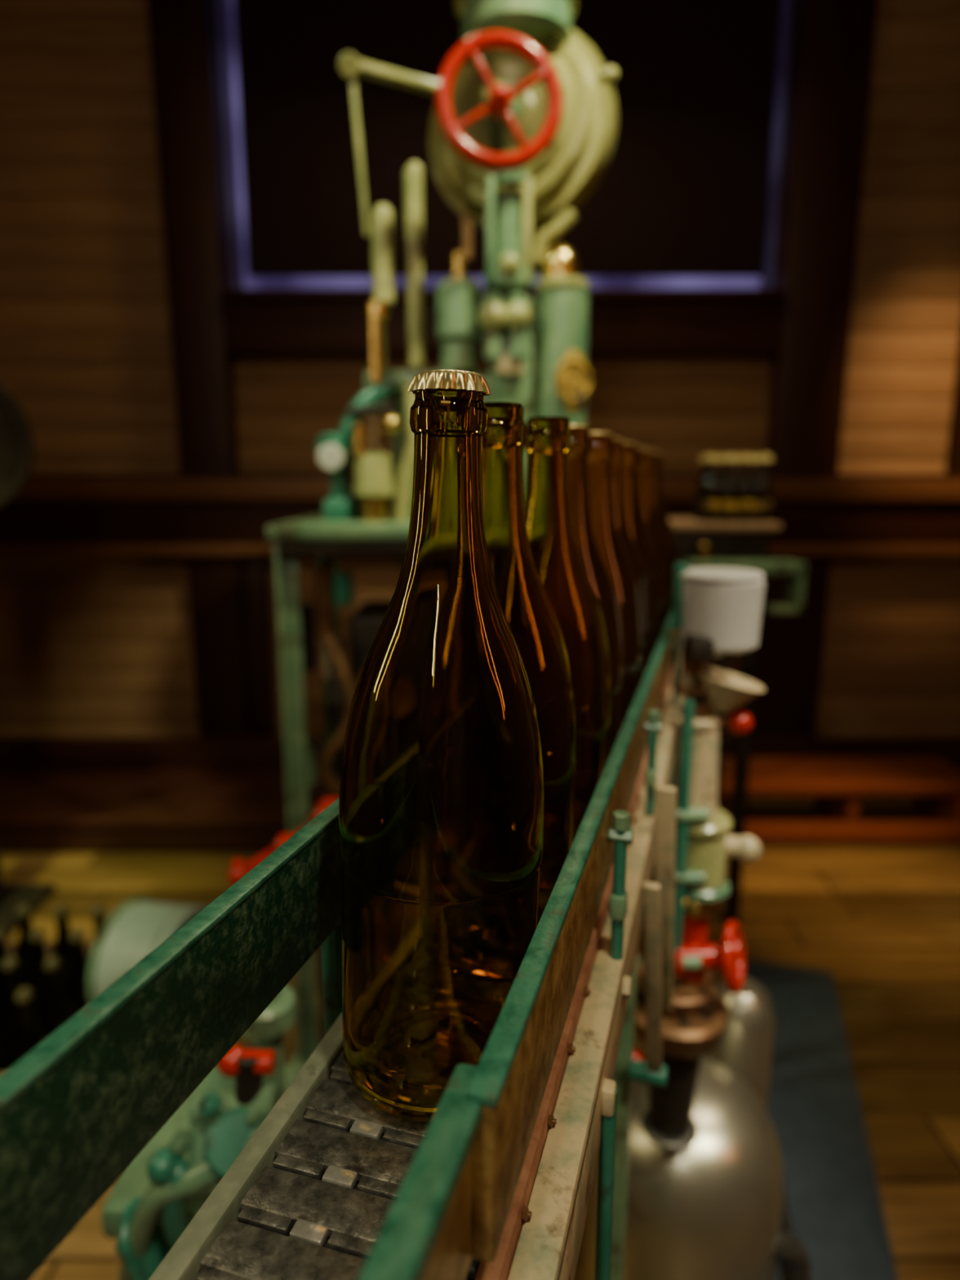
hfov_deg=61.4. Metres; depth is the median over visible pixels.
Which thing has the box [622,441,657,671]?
beer bottle
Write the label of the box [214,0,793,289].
window
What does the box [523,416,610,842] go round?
beer bottle
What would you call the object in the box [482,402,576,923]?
beer bottle
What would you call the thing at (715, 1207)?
tank
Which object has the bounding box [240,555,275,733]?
trim
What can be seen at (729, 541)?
metal stand
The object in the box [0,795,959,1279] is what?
floor
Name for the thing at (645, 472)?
beer bottle
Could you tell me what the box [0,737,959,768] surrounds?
trim
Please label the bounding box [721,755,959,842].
wooden pallet
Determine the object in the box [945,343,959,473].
trim
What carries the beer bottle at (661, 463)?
on the conveyor
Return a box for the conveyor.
[0,608,685,1279]
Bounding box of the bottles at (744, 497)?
[694,453,773,521]
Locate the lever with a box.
[227,796,337,1039]
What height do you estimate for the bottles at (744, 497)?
0.172 m
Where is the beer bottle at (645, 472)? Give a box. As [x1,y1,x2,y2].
[640,448,669,640]
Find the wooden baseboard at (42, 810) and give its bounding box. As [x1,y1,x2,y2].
[0,768,327,853]
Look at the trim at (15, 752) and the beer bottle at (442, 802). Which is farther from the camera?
the trim at (15, 752)
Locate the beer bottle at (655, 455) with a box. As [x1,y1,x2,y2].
[650,451,675,620]
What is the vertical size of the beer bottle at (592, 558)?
0.299 m
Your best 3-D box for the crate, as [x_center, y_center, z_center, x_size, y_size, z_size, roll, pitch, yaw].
[-1.060,0.778,1.684,0.542,0.317,0.442,0,11,0]
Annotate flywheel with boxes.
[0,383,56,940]
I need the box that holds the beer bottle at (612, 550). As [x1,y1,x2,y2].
[587,431,641,731]
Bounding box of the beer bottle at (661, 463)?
[657,453,677,563]
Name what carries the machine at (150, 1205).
on the floor
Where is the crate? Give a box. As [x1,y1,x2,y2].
[0,904,106,1075]
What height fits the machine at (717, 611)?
0.698 m
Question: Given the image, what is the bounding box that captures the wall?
[0,0,959,737]
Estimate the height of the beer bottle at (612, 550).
0.299 m
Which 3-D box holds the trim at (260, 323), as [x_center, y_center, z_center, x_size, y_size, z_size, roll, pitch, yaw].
[0.085,-1.161,2.966,2.030,0.220,0.130,0,11,0]
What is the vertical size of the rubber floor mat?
0.008 m
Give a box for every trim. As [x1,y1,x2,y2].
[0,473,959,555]
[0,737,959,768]
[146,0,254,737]
[220,289,787,357]
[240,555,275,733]
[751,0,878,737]
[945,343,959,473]
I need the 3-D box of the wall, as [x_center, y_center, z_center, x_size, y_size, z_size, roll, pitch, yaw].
[0.000,-1.012,3.163,5.800,3.250,0.200,0,11,0]
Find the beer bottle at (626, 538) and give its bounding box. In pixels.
[612,437,648,685]
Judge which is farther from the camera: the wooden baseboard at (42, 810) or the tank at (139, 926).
the wooden baseboard at (42, 810)
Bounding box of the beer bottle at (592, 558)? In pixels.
[568,424,622,759]
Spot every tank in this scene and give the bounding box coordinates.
[86,897,206,1002]
[582,976,811,1279]
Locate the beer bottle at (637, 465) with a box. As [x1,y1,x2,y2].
[635,445,661,647]
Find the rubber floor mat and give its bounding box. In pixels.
[744,958,897,1279]
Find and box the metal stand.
[650,517,807,924]
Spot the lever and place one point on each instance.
(239, 868)
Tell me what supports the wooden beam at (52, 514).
attached to the wall
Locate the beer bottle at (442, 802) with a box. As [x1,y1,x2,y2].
[338,369,544,1122]
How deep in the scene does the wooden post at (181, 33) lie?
2.92 m
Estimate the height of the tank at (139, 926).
0.538 m
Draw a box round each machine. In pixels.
[101,985,303,1279]
[265,0,617,1064]
[633,562,764,1149]
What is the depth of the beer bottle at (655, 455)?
1.14 m
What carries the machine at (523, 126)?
on the floor
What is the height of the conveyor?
1.096 m
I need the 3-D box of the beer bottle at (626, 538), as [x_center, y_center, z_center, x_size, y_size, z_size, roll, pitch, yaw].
[0.123,-0.046,0.802,0.087,0.299,0.087,10,15,42]
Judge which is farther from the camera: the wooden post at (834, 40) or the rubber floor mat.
the wooden post at (834, 40)
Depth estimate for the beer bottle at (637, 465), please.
0.96 m

